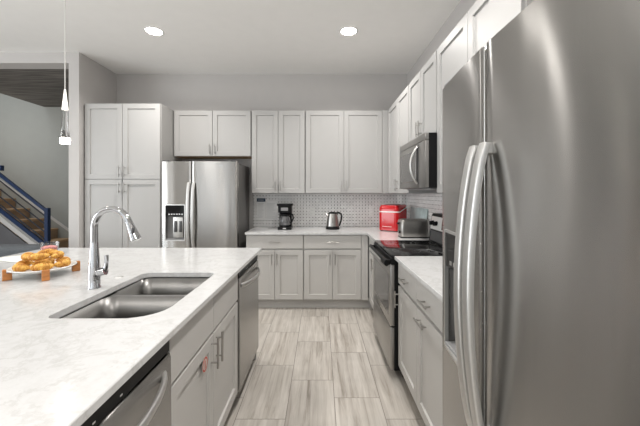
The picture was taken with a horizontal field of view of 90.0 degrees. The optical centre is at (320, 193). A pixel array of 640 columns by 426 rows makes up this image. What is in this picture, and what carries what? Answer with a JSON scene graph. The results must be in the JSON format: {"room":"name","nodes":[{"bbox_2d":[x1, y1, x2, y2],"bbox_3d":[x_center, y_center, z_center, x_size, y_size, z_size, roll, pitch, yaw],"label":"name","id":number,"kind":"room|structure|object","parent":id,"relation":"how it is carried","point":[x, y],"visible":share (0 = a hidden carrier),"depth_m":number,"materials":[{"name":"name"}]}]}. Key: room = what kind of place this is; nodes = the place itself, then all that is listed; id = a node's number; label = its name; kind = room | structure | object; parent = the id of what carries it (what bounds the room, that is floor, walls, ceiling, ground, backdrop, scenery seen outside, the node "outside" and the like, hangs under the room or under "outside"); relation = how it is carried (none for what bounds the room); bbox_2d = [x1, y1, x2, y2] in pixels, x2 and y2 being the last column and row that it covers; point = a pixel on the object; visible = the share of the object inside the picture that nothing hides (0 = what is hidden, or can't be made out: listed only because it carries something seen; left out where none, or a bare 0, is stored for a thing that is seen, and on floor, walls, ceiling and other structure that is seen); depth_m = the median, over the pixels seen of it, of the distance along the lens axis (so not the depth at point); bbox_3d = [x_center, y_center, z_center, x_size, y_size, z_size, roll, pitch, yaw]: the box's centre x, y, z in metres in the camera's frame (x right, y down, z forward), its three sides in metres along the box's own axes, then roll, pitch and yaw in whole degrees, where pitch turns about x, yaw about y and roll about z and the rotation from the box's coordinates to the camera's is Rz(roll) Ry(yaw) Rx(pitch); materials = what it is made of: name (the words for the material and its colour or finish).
{"room":"kitchen","nodes":[
{"label":"kitchen","id":0,"kind":"room"},
{"bbox_2d":[0,52,68,237],"bbox_3d":[-5.560,-1.280,4.755,5.280,5.300,2.090,0,0,0],"label":"wall","id":1,"kind":"structure","parent":0,"point":[33,157],"depth_m":5.68,"materials":[{"name":"grey paint"}]},
{"bbox_2d":[0,69,68,106],"bbox_3d":[-3.910,-1.575,4.785,1.980,0.080,1.790,0,0,0],"label":"ceiling","id":2,"kind":"structure","parent":0,"point":[42,87],"depth_m":4.55,"materials":[{"name":"wood"}]},
{"bbox_2d":[69,52,116,247],"bbox_3d":[-2.860,-0.135,4.053,0.120,3.010,0.685,0,0,0],"label":"wall","id":3,"kind":"structure","parent":0,"point":[90,82],"depth_m":3.72,"materials":[{"name":"grey paint"}]},
{"bbox_2d":[0,0,460,73],"bbox_3d":[-2.425,-1.690,0.425,7.550,0.100,8.250,0,0,0],"label":"ceiling","id":4,"kind":"structure","parent":0,"point":[200,36],"depth_m":3.28,"materials":[{"name":"white paint"}]},
{"bbox_2d":[60,0,69,143],"bbox_3d":[-1.437,-0.960,1.800,0.120,1.360,0.120,0,0,0],"label":"pendant light","id":5,"kind":"object","parent":4,"relation":"hanging from","point":[64,137],"visible":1,"depth_m":1.79,"materials":[{"name":"white glass"}]},
{"bbox_2d":[60,137,69,143],"bbox_3d":[-1.437,-0.296,1.800,0.048,0.032,0.048,0,0,0],"label":"diffuser","id":6,"kind":"object","parent":5,"relation":"attached to","point":[63,140],"depth_m":1.78,"materials":[{"name":"white glass"}]},
{"bbox_2d":[143,26,163,35],"bbox_3d":[-1.680,-1.637,3.230,0.190,0.006,0.190,0,0,0],"label":"recessed light","id":7,"kind":"object","parent":4,"relation":"in","point":[151,30],"visible":1,"depth_m":3.21,"materials":[{"name":"white plastic"}]},
{"bbox_2d":[339,26,357,35],"bbox_3d":[0.285,-1.637,3.230,0.190,0.006,0.190,0,0,0],"label":"recessed light","id":8,"kind":"object","parent":4,"relation":"in","point":[348,30],"visible":1,"depth_m":3.22,"materials":[{"name":"white plastic"}]},
{"bbox_2d":[117,74,406,292],"bbox_3d":[-0.815,-0.135,4.455,4.210,3.010,0.120,0,0,0],"label":"wall","id":9,"kind":"structure","parent":0,"point":[177,92],"depth_m":4.39,"materials":[{"name":"grey paint"}]},
{"bbox_2d":[174,111,251,158],"bbox_3d":[-1.383,-0.769,4.223,0.985,0.590,0.342,0,0,0],"label":"upper cabinet","id":10,"kind":"object","parent":9,"relation":"attached to","point":[197,134],"visible":1,"depth_m":4.10,"materials":[{"name":"grey paint"}]},
{"bbox_2d":[257,198,264,218],"bbox_3d":[-0.814,0.210,4.385,0.118,0.290,0.003,0,0,0],"label":"paper notice","id":11,"kind":"object","parent":9,"relation":"attached to","point":[260,201],"visible":1,"depth_m":4.38,"materials":[{"name":"white paper"}]},
{"bbox_2d":[252,111,304,192],"bbox_3d":[-0.541,-0.533,4.223,0.685,1.062,0.342,0,0,0],"label":"upper cabinet","id":12,"kind":"object","parent":9,"relation":"attached to","point":[278,137],"visible":0.99,"depth_m":4.10,"materials":[{"name":"grey paint"}]},
{"bbox_2d":[253,194,406,226],"bbox_3d":[0.131,0.228,4.391,2.102,0.454,0.008,0,0,0],"label":"backsplash","id":13,"kind":"structure","parent":9,"relation":"attached to","point":[354,208],"depth_m":4.39,"materials":[{"name":"tile"}]},
{"bbox_2d":[305,110,387,192],"bbox_3d":[0.339,-0.533,4.223,1.065,1.062,0.342,0,0,0],"label":"upper cabinet","id":14,"kind":"object","parent":9,"relation":"attached to","point":[346,151],"visible":0.98,"depth_m":4.10,"materials":[{"name":"grey paint"}]},
{"bbox_2d":[369,208,373,215],"bbox_3d":[0.700,0.255,4.383,0.072,0.114,0.008,0,0,0],"label":"wall outlet","id":15,"kind":"object","parent":9,"relation":"attached to","point":[371,210],"visible":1,"depth_m":4.38,"materials":[{"name":"white plastic"}]},
{"bbox_2d":[224,293,425,425],"bbox_3d":[-3.425,1.420,1.150,9.550,0.100,9.700,0,0,0],"label":"floor","id":16,"kind":"structure","parent":0,"point":[312,366],"depth_m":2.38,"materials":[{"name":"beige tile"}]},
{"bbox_2d":[0,244,39,256],"bbox_3d":[-3.650,0.946,2.875,1.780,0.848,0.950,0,0,0],"label":"sofa","id":17,"kind":"object","parent":16,"relation":"on","point":[5,249],"visible":0.05,"depth_m":3.14,"materials":[{"name":"grey fabric"}]},
{"bbox_2d":[0,179,68,247],"bbox_3d":[-5.369,0.184,5.301,3.638,2.372,0.752,0,0,0],"label":"staircase","id":18,"kind":"structure","parent":16,"relation":"on","point":[9,231],"depth_m":5.38,"materials":[{"name":"brown wood"}]},
{"bbox_2d":[0,165,50,242],"bbox_3d":[-5.169,0.030,4.899,2.034,2.679,0.058,0,0,0],"label":"stair railing","id":19,"kind":"object","parent":18,"relation":"attached to","point":[47,211],"visible":0.73,"depth_m":4.89,"materials":[{"name":"blue metal"}]},
{"bbox_2d":[81,341,170,425],"bbox_3d":[-0.783,0.927,0.793,0.673,0.884,0.604,0,0,0],"label":"dishwasher","id":20,"kind":"object","parent":16,"relation":"on","point":[144,399],"visible":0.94,"depth_m":0.91,"materials":[{"name":"grey metal"}]},
{"bbox_2d":[85,104,182,247],"bbox_3d":[-2.335,0.153,4.063,0.900,2.434,0.662,0,0,0],"label":"pantry cabinet","id":21,"kind":"object","parent":16,"relation":"on","point":[126,145],"visible":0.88,"depth_m":3.78,"materials":[{"name":"grey paint"}]},
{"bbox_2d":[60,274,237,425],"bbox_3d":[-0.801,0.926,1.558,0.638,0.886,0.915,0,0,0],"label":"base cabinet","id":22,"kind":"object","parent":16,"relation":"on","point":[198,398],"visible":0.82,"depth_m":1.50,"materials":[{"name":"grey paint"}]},
{"bbox_2d":[202,356,207,372],"bbox_3d":[-0.518,0.766,1.435,0.001,0.070,0.070,0,0,0],"label":"round sticker","id":23,"kind":"object","parent":22,"relation":"attached to","point":[205,361],"visible":1,"depth_m":1.43,"materials":[{"name":"pink paper"}]},
{"bbox_2d":[162,160,248,247],"bbox_3d":[-1.411,0.492,4.008,0.885,1.756,0.764,0,0,0],"label":"refrigerator","id":24,"kind":"object","parent":16,"relation":"on","point":[205,204],"visible":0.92,"depth_m":3.70,"materials":[{"name":"grey metal"}]},
{"bbox_2d":[236,254,260,393],"bbox_3d":[-0.783,0.927,2.324,0.673,0.884,0.604,0,0,0],"label":"dishwasher","id":25,"kind":"object","parent":16,"relation":"on","point":[248,300],"visible":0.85,"depth_m":2.23,"materials":[{"name":"grey metal"}]},
{"bbox_2d":[246,235,303,307],"bbox_3d":[-0.539,0.926,4.061,0.677,0.886,0.666,0,0,0],"label":"base cabinet","id":26,"kind":"object","parent":16,"relation":"on","point":[281,257],"visible":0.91,"depth_m":3.77,"materials":[{"name":"grey paint"}]},
{"bbox_2d":[245,227,428,241],"bbox_3d":[0.148,0.469,3.749,2.066,0.026,1.274,0,0,0],"label":"countertop","id":27,"kind":"structure","parent":26,"relation":"on","point":[374,233],"depth_m":3.74,"materials":[{"name":"white stone"}]},
{"bbox_2d":[277,203,293,229],"bbox_3d":[-0.442,0.293,4.098,0.216,0.325,0.203,0,0,0],"label":"coffee maker","id":28,"kind":"object","parent":27,"relation":"on","point":[286,217],"visible":1,"depth_m":4.02,"materials":[{"name":"black plastic"}]},
{"bbox_2d":[325,212,342,229],"bbox_3d":[0.159,0.344,4.097,0.185,0.223,0.176,0,0,42],"label":"electric kettle","id":29,"kind":"object","parent":27,"relation":"on","point":[332,218],"visible":1,"depth_m":4.04,"materials":[{"name":"silver metal"}]},
{"bbox_2d":[379,204,406,231],"bbox_3d":[0.905,0.292,3.985,0.264,0.326,0.319,0,0,36],"label":"ice maker","id":30,"kind":"object","parent":27,"relation":"on","point":[389,214],"visible":0.85,"depth_m":3.86,"materials":[{"name":"red plastic"}]},
{"bbox_2d":[397,219,429,237],"bbox_3d":[0.961,0.361,3.345,0.322,0.189,0.170,0,0,0],"label":"toaster","id":31,"kind":"object","parent":27,"relation":"on","point":[407,228],"visible":0.98,"depth_m":3.26,"materials":[{"name":"silver metal"}]},
{"bbox_2d":[410,207,427,218],"bbox_3d":[1.159,0.313,3.825,0.035,0.284,0.650,0,0,0],"label":"glass cutting board","id":32,"kind":"object","parent":27,"relation":"on","point":[415,213],"visible":0.49,"depth_m":3.80,"materials":[{"name":"glass"}]},
{"bbox_2d":[304,235,371,307],"bbox_3d":[0.215,0.926,4.061,0.828,0.886,0.666,0,0,0],"label":"base cabinet","id":33,"kind":"object","parent":16,"relation":"on","point":[335,266],"visible":0.95,"depth_m":3.77,"materials":[{"name":"grey paint"}]},
{"bbox_2d":[369,237,373,307],"bbox_3d":[0.858,0.926,3.438,0.662,0.886,0.645,0,0,0],"label":"base cabinet","id":34,"kind":"object","parent":16,"relation":"on","point":[371,241],"visible":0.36,"depth_m":3.61,"materials":[{"name":"grey paint"}]},
{"bbox_2d":[369,213,442,376],"bbox_3d":[0.812,0.780,2.723,0.719,1.180,0.758,0,0,0],"label":"electric range","id":35,"kind":"object","parent":16,"relation":"on","point":[385,266],"visible":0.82,"depth_m":2.59,"materials":[{"name":"silver metal"}]},
{"bbox_2d":[375,240,442,257],"bbox_3d":[0.798,0.463,2.723,0.548,0.020,0.758,0,0,0],"label":"cooktop","id":36,"kind":"object","parent":35,"relation":"in","point":[390,248],"depth_m":2.68,"materials":[{"name":"black glass"}]},
{"bbox_2d":[394,263,442,425],"bbox_3d":[0.858,0.926,1.795,0.662,0.886,1.070,0,0,0],"label":"base cabinet","id":37,"kind":"object","parent":16,"relation":"on","point":[420,312],"visible":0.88,"depth_m":1.81,"materials":[{"name":"grey paint"}]},
{"bbox_2d":[395,256,442,301],"bbox_3d":[0.861,0.469,1.821,0.641,0.026,1.023,0,0,0],"label":"countertop","id":38,"kind":"structure","parent":37,"relation":"on","point":[428,270],"depth_m":1.92,"materials":[{"name":"white stone"}]},
{"bbox_2d":[443,0,639,425],"bbox_3d":[0.743,0.485,0.755,0.764,1.770,0.889,0,0,0],"label":"refrigerator","id":39,"kind":"object","parent":16,"relation":"on","point":[541,125],"visible":1,"depth_m":0.61,"materials":[{"name":"grey metal"}]},
{"bbox_3d":[-1.290,0.926,1.577,1.520,0.887,2.155,0,0,0],"label":"kitchen island","id":40,"kind":"object","parent":16,"relation":"on","visible":0},
{"bbox_2d":[0,248,261,425],"bbox_3d":[-1.397,0.469,1.555,1.805,0.026,2.270,0,0,0],"label":"island countertop","id":41,"kind":"structure","parent":40,"relation":"on","point":[55,370],"depth_m":1.07,"materials":[{"name":"white stone"}]},
{"bbox_2d":[0,255,34,262],"bbox_3d":[-2.065,0.441,2.217,0.348,0.026,0.232,0,0,6],"label":"napkin","id":42,"kind":"object","parent":41,"relation":"on","point":[14,259],"visible":0.37,"depth_m":2.15,"materials":[{"name":"white fabric"}]},
{"bbox_2d":[2,260,79,280],"bbox_3d":[-1.545,0.427,1.785,0.300,0.056,0.300,0,0,0],"label":"serving tray","id":43,"kind":"object","parent":41,"relation":"on","point":[75,265],"visible":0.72,"depth_m":1.68,"materials":[{"name":"white ceramic"}]},
{"bbox_2d":[12,263,29,271],"bbox_3d":[-1.586,0.392,1.689,0.102,0.048,0.059,0,0,23],"label":"croissant","id":44,"kind":"object","parent":43,"relation":"on","point":[19,267],"visible":0.97,"depth_m":1.67,"materials":[{"name":"orange food"}]},
{"bbox_2d":[16,260,33,265],"bbox_3d":[-1.648,0.392,1.773,0.055,0.044,0.095,0,0,-7],"label":"croissant","id":45,"kind":"object","parent":43,"relation":"on","point":[30,262],"visible":0.35,"depth_m":1.77,"materials":[{"name":"orange food"}]},
{"bbox_2d":[21,252,33,260],"bbox_3d":[-1.609,0.346,1.760,0.059,0.048,0.102,0,0,-26],"label":"croissant","id":46,"kind":"object","parent":45,"relation":"on","point":[24,256],"visible":0.47,"depth_m":1.73,"materials":[{"name":"orange food"}]},
{"bbox_2d":[29,263,53,270],"bbox_3d":[-1.482,0.392,1.701,0.102,0.048,0.059,0,0,-37],"label":"croissant","id":47,"kind":"object","parent":43,"relation":"on","point":[39,266],"visible":0.91,"depth_m":1.68,"materials":[{"name":"orange food"}]},
{"bbox_2d":[27,253,49,260],"bbox_3d":[-1.521,0.341,1.722,0.096,0.045,0.055,0,0,-26],"label":"croissant","id":48,"kind":"object","parent":47,"relation":"on","point":[36,256],"visible":1,"depth_m":1.71,"materials":[{"name":"orange food"}]},
{"bbox_2d":[32,259,53,264],"bbox_3d":[-1.550,0.390,1.796,0.097,0.046,0.056,0,0,-23],"label":"croissant","id":49,"kind":"object","parent":43,"relation":"on","point":[44,260],"visible":0.41,"depth_m":1.78,"materials":[{"name":"orange food"}]},
{"bbox_2d":[54,259,70,267],"bbox_3d":[-1.442,0.392,1.798,0.058,0.047,0.099,0,0,-7],"label":"croissant","id":50,"kind":"object","parent":43,"relation":"on","point":[64,262],"visible":0.95,"depth_m":1.77,"materials":[{"name":"orange food"}]},
{"bbox_2d":[50,251,63,258],"bbox_3d":[-1.482,0.346,1.809,0.053,0.043,0.092,0,0,-26],"label":"croissant","id":51,"kind":"object","parent":50,"relation":"on","point":[58,254],"visible":1,"depth_m":1.79,"materials":[{"name":"orange food"}]},
{"bbox_2d":[55,256,70,261],"bbox_3d":[-1.504,0.392,1.880,0.092,0.043,0.054,0,0,23],"label":"croissant","id":52,"kind":"object","parent":43,"relation":"on","point":[64,257],"visible":0.46,"depth_m":1.87,"materials":[{"name":"orange food"}]},
{"bbox_3d":[-1.607,0.392,1.868,0.092,0.043,0.053,0,0,-37],"label":"croissant","id":53,"kind":"object","parent":43,"relation":"on","visible":0},
{"bbox_2d":[37,248,57,255],"bbox_3d":[-1.569,0.341,1.848,0.098,0.046,0.057,0,0,-26],"label":"croissant","id":54,"kind":"object","parent":53,"relation":"on","point":[51,251],"visible":0.5,"depth_m":1.83,"materials":[{"name":"orange food"}]},
{"bbox_2d":[39,241,59,250],"bbox_3d":[-2.050,0.412,2.420,0.121,0.086,0.121,0,0,0],"label":"glass dish","id":55,"kind":"object","parent":41,"relation":"on","point":[50,244],"visible":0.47,"depth_m":2.39,"materials":[{"name":"clear glass"}]},
{"bbox_2d":[87,206,141,289],"bbox_3d":[-0.990,0.258,1.537,0.260,0.395,0.056,0,0,4],"label":"kitchen faucet","id":56,"kind":"object","parent":41,"relation":"on","point":[95,271],"visible":1,"depth_m":1.53,"materials":[{"name":"silver metal"}]},
{"bbox_2d":[63,278,208,317],"bbox_3d":[-0.806,0.596,1.506,0.413,0.216,0.678,0,0,0],"label":"sink","id":57,"kind":"object","parent":41,"relation":"in","point":[149,296],"visible":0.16,"depth_m":1.52,"materials":[{"name":"metal"}]},
{"bbox_2d":[407,0,476,193],"bbox_3d":[1.250,-0.135,0.398,0.120,3.010,7.995,0,0,0],"label":"wall","id":58,"kind":"structure","parent":0,"point":[463,6],"depth_m":3.17,"materials":[{"name":"grey paint"}]},
{"bbox_2d":[388,85,436,192],"bbox_3d":[1.004,-0.533,3.587,0.370,1.062,0.955,0,0,0],"label":"upper cabinet","id":59,"kind":"object","parent":58,"relation":"attached to","point":[398,113],"visible":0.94,"depth_m":3.56,"materials":[{"name":"grey paint"}]},
{"bbox_2d":[409,50,436,141],"bbox_3d":[1.004,-0.758,2.736,0.370,0.611,0.738,0,0,0],"label":"upper cabinet","id":60,"kind":"object","parent":58,"relation":"attached to","point":[423,88],"visible":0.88,"depth_m":2.67,"materials":[{"name":"grey paint"}]},
{"bbox_2d":[400,132,436,189],"bbox_3d":[0.942,-0.239,2.722,0.486,0.418,0.752,0,0,0],"label":"microwave","id":61,"kind":"object","parent":60,"relation":"attached to","point":[418,157],"visible":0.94,"depth_m":2.47,"materials":[{"name":"silver metal"}]},
{"bbox_2d":[407,194,442,226],"bbox_3d":[1.186,0.208,2.849,0.008,0.496,3.077,0,0,0],"label":"backsplash","id":62,"kind":"structure","parent":58,"relation":"attached to","point":[433,203],"depth_m":3.54,"materials":[{"name":"tile"}]},
{"bbox_2d":[437,0,533,192],"bbox_3d":[1.004,-0.533,1.862,0.370,1.062,1.000,0,0,0],"label":"upper cabinet","id":63,"kind":"object","parent":58,"relation":"attached to","point":[484,19],"visible":0.12,"depth_m":1.86,"materials":[{"name":"grey paint"}]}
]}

